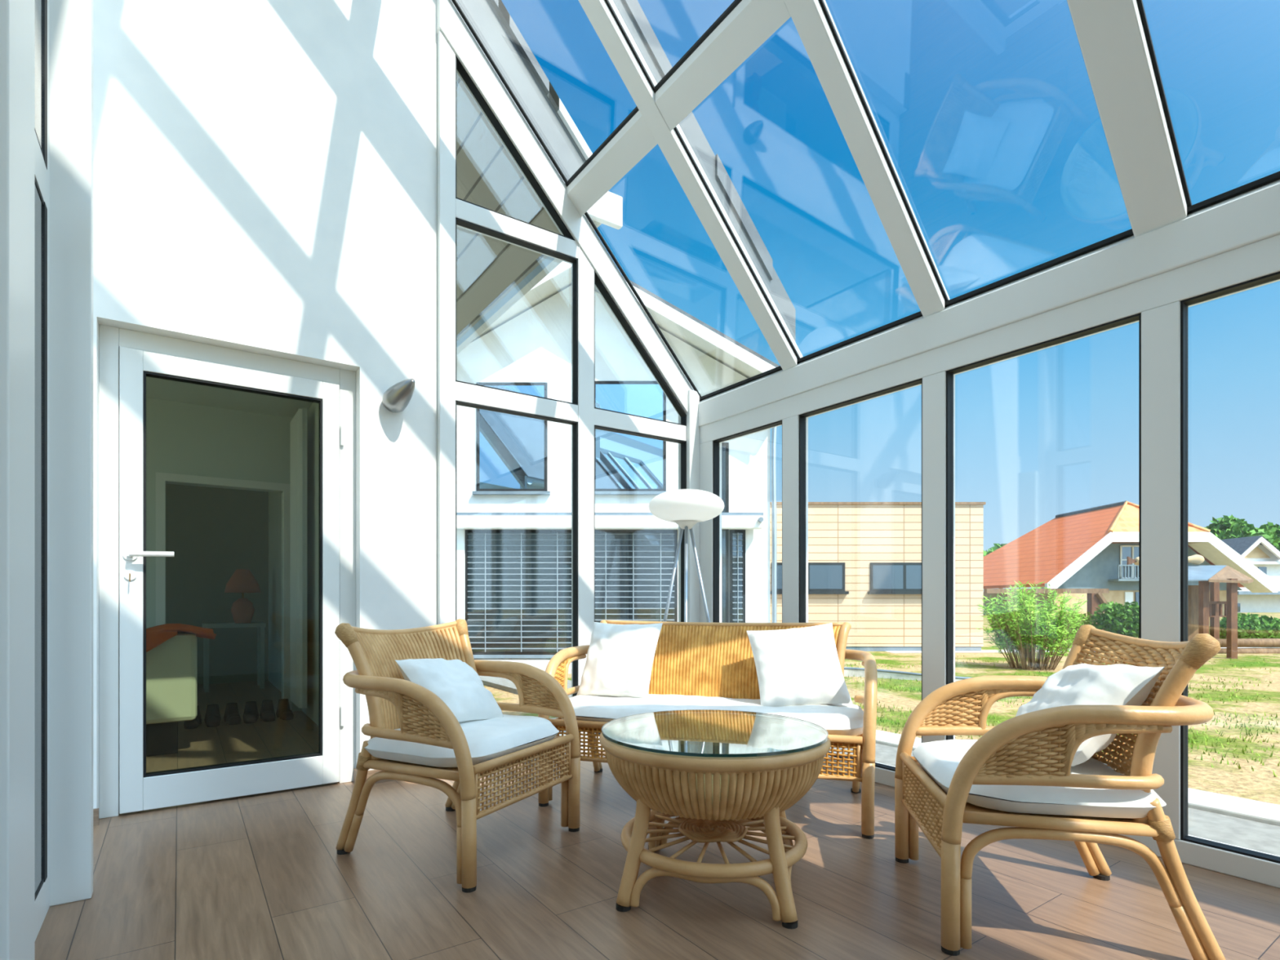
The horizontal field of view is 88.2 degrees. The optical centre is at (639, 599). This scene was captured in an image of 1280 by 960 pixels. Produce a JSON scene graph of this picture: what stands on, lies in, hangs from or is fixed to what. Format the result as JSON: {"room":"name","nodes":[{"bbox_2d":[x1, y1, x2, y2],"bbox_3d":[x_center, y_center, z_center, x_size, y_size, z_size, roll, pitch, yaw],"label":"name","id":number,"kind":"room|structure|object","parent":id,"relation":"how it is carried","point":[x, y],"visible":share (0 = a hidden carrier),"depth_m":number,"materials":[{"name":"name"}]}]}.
{"room":"sunroom","nodes":[
{"label":"sunroom","id":0,"kind":"room"},
{"bbox_2d":[165,483,268,684],"bbox_3d":[-5.695,-0.300,6.940,3.400,2.500,0.100,0,0,-35],"label":"wall","id":1,"kind":"structure","parent":0,"point":[211,533],"depth_m":7.50,"materials":[{"name":"grey paint"}]},
{"bbox_2d":[146,397,302,711],"bbox_3d":[-4.213,-0.300,4.816,3.400,2.500,0.120,0,0,-35],"label":"wall","id":2,"kind":"structure","parent":0,"point":[184,438],"depth_m":5.27,"materials":[{"name":"grey paint"}]},
{"bbox_2d":[155,471,292,710],"bbox_3d":[-3.338,-0.015,5.335,0.930,1.930,0.030,0,0,-35],"label":"door frame","id":3,"kind":"structure","parent":2,"relation":"attached to","point":[161,477],"depth_m":5.30,"materials":[{"name":"white paint"}]},
{"bbox_2d":[146,376,312,417],"bbox_3d":[-4.215,-1.650,4.954,3.555,0.200,5.050,0,0,-35],"label":"ceiling","id":4,"kind":"structure","parent":0,"point":[158,388],"depth_m":5.06,"materials":[{"name":"grey paint"}]},
{"bbox_2d":[289,408,306,708],"bbox_3d":[-2.735,-0.320,5.280,0.059,2.300,0.550,0,0,-35],"label":"curtain","id":5,"kind":"object","parent":4,"relation":"hanging from","point":[298,425],"visible":1,"depth_m":5.07,"materials":[{"name":"white fabric"}]},
{"bbox_2d":[93,0,436,808],"bbox_3d":[-2.342,-2.250,2.969,2.755,6.400,0.350,0,0,-35],"label":"wall","id":6,"kind":"structure","parent":0,"point":[264,171],"depth_m":3.22,"materials":[{"name":"white paint"}]},
{"bbox_2d":[98,324,355,818],"bbox_3d":[-1.916,-0.123,3.159,1.046,2.147,0.146,0,0,-35],"label":"door","id":7,"kind":"structure","parent":6,"relation":"in","point":[126,357],"depth_m":3.00,"materials":[{"name":"white paint"}]},
{"bbox_2d":[93,768,395,826],"bbox_3d":[-1.854,0.915,3.138,1.750,0.070,0.092,0,0,-35],"label":"baseboard","id":8,"kind":"structure","parent":6,"relation":"attached to","point":[95,811],"depth_m":3.40,"materials":[{"name":"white wood"}]},
{"bbox_2d":[382,378,414,413],"bbox_3d":[-1.240,-1.051,3.394,0.130,0.141,0.231,0,0,-35],"label":"wall lamp","id":9,"kind":"object","parent":6,"relation":"attached to","point":[397,397],"visible":1,"depth_m":3.37,"materials":[{"name":"silver metal"}]},
{"bbox_2d":[436,0,701,761],"bbox_3d":[-0.420,-1.284,4.081,1.980,4.468,0.125,0,0,-35],"label":"window","id":10,"kind":"structure","parent":6,"relation":"in","point":[578,245],"depth_m":3.96,"materials":[{"name":"white paint"}]},
{"bbox_2d":[436,41,437,624],"bbox_3d":[-1.109,-1.050,3.611,0.007,4.001,0.006,0,0,-35],"label":"seam","id":11,"kind":"structure","parent":10,"relation":"attached to","point":[437,42],"depth_m":3.61,"materials":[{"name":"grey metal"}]},
{"bbox_2d":[268,402,318,725],"bbox_3d":[-2.880,-0.850,5.886,0.290,3.600,5.050,0,0,-35],"label":"wall","id":12,"kind":"structure","parent":0,"point":[311,711],"depth_m":5.31,"materials":[{"name":"grey paint"}]},
{"bbox_2d":[35,680,1279,959],"bbox_3d":[-1.613,1.010,2.898,5.470,0.120,11.400,0,0,-35],"label":"floor","id":13,"kind":"structure","parent":0,"point":[263,876],"depth_m":2.15,"materials":[{"name":"brown wood"}]},
{"bbox_2d":[146,632,196,756],"bbox_3d":[-3.464,0.580,4.082,1.190,0.740,0.780,0,0,-35],"label":"upholstered armchair","id":14,"kind":"object","parent":13,"relation":"on","point":[171,665],"visible":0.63,"depth_m":4.04,"materials":[{"name":"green fabric"}]},
{"bbox_2d":[146,623,216,652],"bbox_3d":[-3.417,0.319,4.089,1.305,0.310,0.869,0,0,-35],"label":"blanket","id":15,"kind":"object","parent":14,"relation":"on","point":[157,635],"visible":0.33,"depth_m":4.03,"materials":[{"name":"orange fabric"}]},
{"bbox_2d":[183,705,201,728],"bbox_3d":[-3.372,0.880,4.970,0.110,0.140,0.260,0,0,-29],"label":"shoe","id":16,"kind":"object","parent":13,"relation":"on","point":[194,723],"visible":0.62,"depth_m":4.89,"materials":[{"name":"black"}]},
{"bbox_2d":[204,703,221,727],"bbox_3d":[-3.264,0.880,5.045,0.110,0.140,0.260,0,0,-34],"label":"shoe","id":17,"kind":"object","parent":13,"relation":"on","point":[212,717],"visible":1,"depth_m":5.06,"materials":[{"name":"black"}]},
{"bbox_2d":[223,702,241,724],"bbox_3d":[-3.156,0.880,5.120,0.110,0.140,0.260,0,0,-39],"label":"shoe","id":18,"kind":"object","parent":13,"relation":"on","point":[232,716],"visible":1,"depth_m":5.13,"materials":[{"name":"black leather"}]},
{"bbox_2d":[202,622,266,692],"bbox_3d":[-4.355,0.600,7.082,0.560,0.700,0.360,0,0,-35],"label":"side table","id":19,"kind":"object","parent":13,"relation":"on","point":[260,626],"visible":0.96,"depth_m":7.05,"materials":[{"name":"grey paint"}]},
{"bbox_2d":[224,568,260,623],"bbox_3d":[-4.290,-0.040,7.128,0.340,0.580,0.340,0,0,-35],"label":"table lamp","id":20,"kind":"object","parent":19,"relation":"on","point":[242,580],"visible":0.99,"depth_m":7.05,"materials":[{"name":"brown"}]},
{"bbox_2d":[243,701,258,723],"bbox_3d":[-3.060,0.880,5.187,0.110,0.140,0.260,0,0,-29],"label":"shoe","id":21,"kind":"object","parent":13,"relation":"on","point":[251,714],"visible":1,"depth_m":5.21,"materials":[{"name":"black"}]},
{"bbox_2d":[259,699,275,721],"bbox_3d":[-2.960,0.880,5.257,0.110,0.140,0.260,0,0,-34],"label":"shoe","id":22,"kind":"object","parent":13,"relation":"on","point":[267,713],"visible":1,"depth_m":5.27,"materials":[{"name":"black"}]},
{"bbox_2d":[275,698,293,719],"bbox_3d":[-2.861,0.880,5.326,0.110,0.140,0.260,0,0,-39],"label":"shoe","id":23,"kind":"object","parent":13,"relation":"on","point":[283,712],"visible":1,"depth_m":5.33,"materials":[{"name":"black leather"}]},
{"bbox_2d":[334,618,580,893],"bbox_3d":[-0.717,0.517,2.599,0.725,0.865,0.720,0,0,27],"label":"rattan armchair","id":24,"kind":"object","parent":13,"relation":"on","point":[393,702],"visible":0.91,"depth_m":2.42,"materials":[{"name":"beige wicker"}]},
{"bbox_2d":[364,714,559,767],"bbox_3d":[-0.665,0.530,2.573,0.544,0.103,0.650,0,0,27],"label":"seat cushion","id":25,"kind":"object","parent":24,"relation":"on","point":[487,740],"visible":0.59,"depth_m":2.36,"materials":[{"name":"white fabric"}]},
{"bbox_2d":[395,657,503,723],"bbox_3d":[-0.758,0.367,2.665,0.259,0.274,0.416,0,0,27],"label":"pillow","id":26,"kind":"object","parent":25,"relation":"on","point":[460,686],"visible":0.77,"depth_m":2.59,"materials":[{"name":"white fabric"}]},
{"bbox_2d":[648,488,730,742],"bbox_3d":[0.243,0.134,4.161,0.586,1.637,0.609,0,0,35],"label":"floor lamp","id":27,"kind":"object","parent":13,"relation":"on","point":[686,508],"visible":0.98,"depth_m":4.00,"materials":[{"name":"opal white glass"},{"name":"satin steel"}]},
{"bbox_2d":[678,389,721,622],"bbox_3d":[0.416,-0.250,4.594,0.180,2.400,0.260,0,0,-35],"label":"post","id":28,"kind":"object","parent":13,"relation":"on","point":[699,456],"visible":0.43,"depth_m":4.55,"materials":[{"name":"white metal"}]},
{"bbox_2d":[537,619,877,839],"bbox_3d":[0.331,0.529,3.174,1.510,0.842,0.725,0,0,17],"label":"sofa","id":29,"kind":"object","parent":13,"relation":"on","point":[702,659],"visible":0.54,"depth_m":3.30,"materials":[{"name":"beige wicker"}]},
{"bbox_2d":[560,693,863,736],"bbox_3d":[0.314,0.530,3.119,1.440,0.104,0.544,0,0,17],"label":"seat cushion","id":30,"kind":"object","parent":29,"relation":"on","point":[842,719],"visible":0.52,"depth_m":2.99,"materials":[{"name":"white fabric"}]},
{"bbox_2d":[576,622,662,698],"bbox_3d":[-0.104,0.305,3.381,0.400,0.374,0.241,0,0,25],"label":"pillow","id":31,"kind":"object","parent":30,"relation":"on","point":[620,659],"visible":0.99,"depth_m":3.32,"materials":[{"name":"white fabric"}]},
{"bbox_2d":[746,622,853,706],"bbox_3d":[0.745,0.311,3.119,0.445,0.400,0.253,0,0,-2],"label":"pillow","id":32,"kind":"object","parent":30,"relation":"on","point":[796,666],"visible":0.98,"depth_m":3.05,"materials":[{"name":"white fabric"}]},
{"bbox_2d":[599,709,831,928],"bbox_3d":[0.245,0.691,2.224,0.764,0.518,0.764,0,0,32],"label":"table","id":33,"kind":"object","parent":13,"relation":"on","point":[751,780],"visible":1,"depth_m":2.01,"materials":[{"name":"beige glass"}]},
{"bbox_2d":[698,171,1279,888],"bbox_3d":[2.178,-0.231,2.251,0.232,2.362,6.000,0,0,-35],"label":"window","id":34,"kind":"structure","parent":13,"relation":"on","point":[1228,243],"depth_m":2.73,"materials":[{"name":"white paint"}]},
{"bbox_2d":[894,624,1226,959],"bbox_3d":[1.229,0.517,2.033,0.725,0.865,0.720,0,0,10],"label":"rattan armchair","id":35,"kind":"object","parent":13,"relation":"on","point":[1038,748],"visible":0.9,"depth_m":1.75,"materials":[{"name":"beige wicker"}]},
{"bbox_2d":[912,739,1166,817],"bbox_3d":[1.172,0.530,2.043,0.544,0.103,0.650,0,0,11],"label":"seat cushion","id":36,"kind":"object","parent":35,"relation":"on","point":[940,759],"visible":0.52,"depth_m":1.76,"materials":[{"name":"white fabric"}]},
{"bbox_2d":[1015,663,1164,766],"bbox_3d":[1.313,0.336,2.001,0.276,0.316,0.488,0,0,9],"label":"pillow","id":37,"kind":"object","parent":36,"relation":"on","point":[1079,684],"visible":0.52,"depth_m":1.85,"materials":[{"name":"white fabric"}]},
{"bbox_2d":[564,0,1191,370],"bbox_3d":[0.636,-3.363,1.211,3.630,3.982,6.059,0,0,-35],"label":"roof beams","id":38,"kind":"structure","parent":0,"point":[1114,38],"depth_m":2.96,"materials":[{"name":"white metal"},{"name":"white painted aluminium"},{"name":"black rubber"}]},
{"label":"outside","id":39,"kind":"structure","parent":0,"visible":0},
{"bbox_2d":[483,612,1279,804],"bbox_3d":[11.160,1.160,62.653,210.000,0.220,210.000,0,0,-35],"label":"lawn","id":40,"kind":"structure","parent":39,"point":[1260,784],"depth_m":6.71,"materials":[{"name":"green plant"}]},
{"bbox_2d":[456,261,779,673],"bbox_3d":[-1.050,-2.240,14.350,7.300,6.580,9.900,0,0,0],"label":"house","id":41,"kind":"structure","parent":40,"relation":"on","point":[513,473],"depth_m":10.99,"materials":[{"name":"paint"}]},
{"bbox_2d":[467,533,571,648],"bbox_3d":[-1.967,-0.145,10.957,1.789,1.916,0.035,0,0,0],"label":"blind","id":42,"kind":"object","parent":41,"relation":"hanging from","point":[519,585],"depth_m":10.99,"materials":[{"name":"silver metal"}]},
{"bbox_2d":[450,0,622,355],"bbox_3d":[-2.447,-4.036,5.072,2.990,3.374,3.880,0,0,-35],"label":"house roof","id":43,"kind":"structure","parent":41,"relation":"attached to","point":[492,274],"depth_m":4.34,"materials":[{"name":"grey metal"}]},
{"bbox_2d":[595,533,674,620],"bbox_3d":[-0.111,-0.145,10.957,1.367,1.916,0.035,0,0,0],"label":"blind","id":44,"kind":"object","parent":41,"relation":"hanging from","point":[633,571],"depth_m":10.99,"materials":[{"name":"silver metal"}]},
{"bbox_2d":[733,533,742,620],"bbox_3d":[1.622,-0.145,10.957,0.167,1.916,0.035,0,0,0],"label":"blind","id":45,"kind":"object","parent":41,"relation":"hanging from","point":[737,538],"depth_m":10.99,"materials":[{"name":"silver metal"}]},
{"bbox_2d":[769,502,986,651],"bbox_3d":[4.806,-0.475,16.460,4.493,3.050,6.160,0,0,0],"label":"building","id":46,"kind":"structure","parent":40,"relation":"on","point":[864,558],"depth_m":13.50,"materials":[{"name":"beige brick"}]},
{"bbox_2d":[479,675,1279,856],"bbox_3d":[2.033,1.022,3.247,0.890,0.054,15.000,0,0,-35],"label":"paving","id":47,"kind":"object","parent":40,"relation":"on","point":[1232,830],"depth_m":2.90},
{"bbox_2d":[844,666,970,681],"bbox_3d":[3.085,0.986,8.855,2.569,0.129,0.382,0,0,12],"label":"edging","id":48,"kind":"object","parent":40,"relation":"on","point":[857,672],"visible":0.43,"depth_m":8.80,"materials":[{"name":"concrete"}]},
{"bbox_2d":[983,543,1006,588],"bbox_3d":[41.400,-2.716,75.374,8.792,7.556,8.882,0,0,0],"label":"tree","id":49,"kind":"object","parent":40,"relation":"on","point":[997,546],"visible":0.02,"depth_m":74.92,"materials":[{"name":"green plant"}]},
{"bbox_2d":[977,580,1088,671],"bbox_3d":[5.985,0.366,10.124,1.415,1.378,1.444,0,0,-41],"label":"shrub","id":50,"kind":"object","parent":40,"relation":"on","point":[1020,631],"visible":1,"depth_m":9.92,"materials":[{"name":"green plant"}]},
{"bbox_2d":[983,588,1111,626],"bbox_3d":[10.763,0.400,16.963,3.736,1.385,0.255,0,0,0],"label":"play structure","id":51,"kind":"object","parent":40,"relation":"on","point":[1095,597],"visible":0.33,"depth_m":16.92},
{"bbox_2d":[875,729,1279,826],"bbox_3d":[3.097,1.010,2.770,0.310,0.079,13.000,0,0,-35],"label":"kerb","id":52,"kind":"object","parent":40,"relation":"on","point":[1239,807],"depth_m":3.14,"materials":[{"name":"concrete"}]},
{"bbox_2d":[1064,611,1099,639],"bbox_3d":[10.823,0.669,16.272,0.952,0.772,0.776,0,0,0],"label":"bush","id":53,"kind":"object","parent":40,"relation":"on","point":[1088,621],"visible":0.17,"depth_m":16.10,"materials":[{"name":"green plant"}]},
{"bbox_2d":[886,647,1279,653],"bbox_3d":[12.688,1.044,13.981,13.733,0.001,8.008,0,0,-35],"label":"path","id":54,"kind":"structure","parent":40,"relation":"on","point":[981,651],"depth_m":13.50,"materials":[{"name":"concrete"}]},
{"bbox_2d":[1091,600,1138,638],"bbox_3d":[11.430,0.538,15.378,1.499,1.037,0.962,0,0,40],"label":"bush","id":55,"kind":"object","parent":40,"relation":"on","point":[1122,622],"visible":0.67,"depth_m":15.36,"materials":[{"name":"green plant"}]},
{"bbox_2d":[983,500,1277,616],"bbox_3d":[31.625,-2.705,48.445,13.950,7.510,17.110,0,0,0],"label":"house","id":56,"kind":"structure","parent":40,"relation":"on","point":[1090,548],"depth_m":41.59,"materials":[{"name":"tile"}]},
{"bbox_2d":[1187,565,1253,658],"bbox_3d":[10.707,0.186,12.395,2.663,1.728,1.086,0,0,-45],"label":"shelter","id":57,"kind":"object","parent":40,"relation":"on","point":[1204,605],"visible":0.77,"depth_m":12.03,"materials":[{"name":"brown wood"}]},
{"bbox_2d":[1204,515,1279,549],"bbox_3d":[78.674,-5.196,87.547,9.967,12.514,11.155,0,0,0],"label":"tree","id":58,"kind":"object","parent":40,"relation":"on","point":[1230,526],"visible":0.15,"depth_m":85.70,"materials":[{"name":"green plant"}]},
{"bbox_2d":[1217,648,1279,653],"bbox_3d":[12.721,1.032,13.010,3.253,0.180,0.182,0,0,0],"label":"log rail","id":59,"kind":"object","parent":40,"relation":"on","point":[1240,651],"visible":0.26,"depth_m":12.94,"materials":[{"name":"brown wood"}]},
{"bbox_2d":[1216,638,1279,647],"bbox_3d":[12.721,0.849,13.010,3.253,0.180,0.182,0,0,0],"label":"log rail","id":60,"kind":"object","parent":59,"relation":"on","point":[1242,642],"visible":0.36,"depth_m":12.95,"materials":[{"name":"brown wood"}]},
{"bbox_2d":[1219,612,1279,639],"bbox_3d":[14.014,0.668,14.896,1.938,0.788,1.517,0,0,0],"label":"bush","id":61,"kind":"object","parent":40,"relation":"on","point":[1264,626],"visible":0.7,"depth_m":14.63,"materials":[{"name":"green plant"}]},
{"bbox_2d":[1220,535,1279,612],"bbox_3d":[52.500,-2.169,59.250,6.111,6.439,9.500,0,0,0],"label":"house","id":62,"kind":"structure","parent":40,"relation":"on","point":[1258,550],"depth_m":55.80,"materials":[{"name":"paint"}]},
{"bbox_2d":[1259,521,1279,550],"bbox_3d":[95.265,-5.401,100.922,12.293,12.925,12.352,0,0,0],"label":"tree","id":63,"kind":"object","parent":40,"relation":"on","point":[1268,526],"visible":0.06,"depth_m":99.00,"materials":[{"name":"green plant"}]},
{"bbox_3d":[-0.304,-2.250,-0.456,0.180,6.400,4.400,0,0,-35],"label":"wall","id":64,"kind":"structure","parent":0,"visible":0},
{"bbox_2d":[0,0,93,959],"bbox_3d":[-1.646,-2.050,1.766,0.220,6.000,0.780,0,0,-35],"label":"window","id":65,"kind":"structure","parent":64,"relation":"in","point":[46,46],"depth_m":1.96,"materials":[{"name":"white paint"}]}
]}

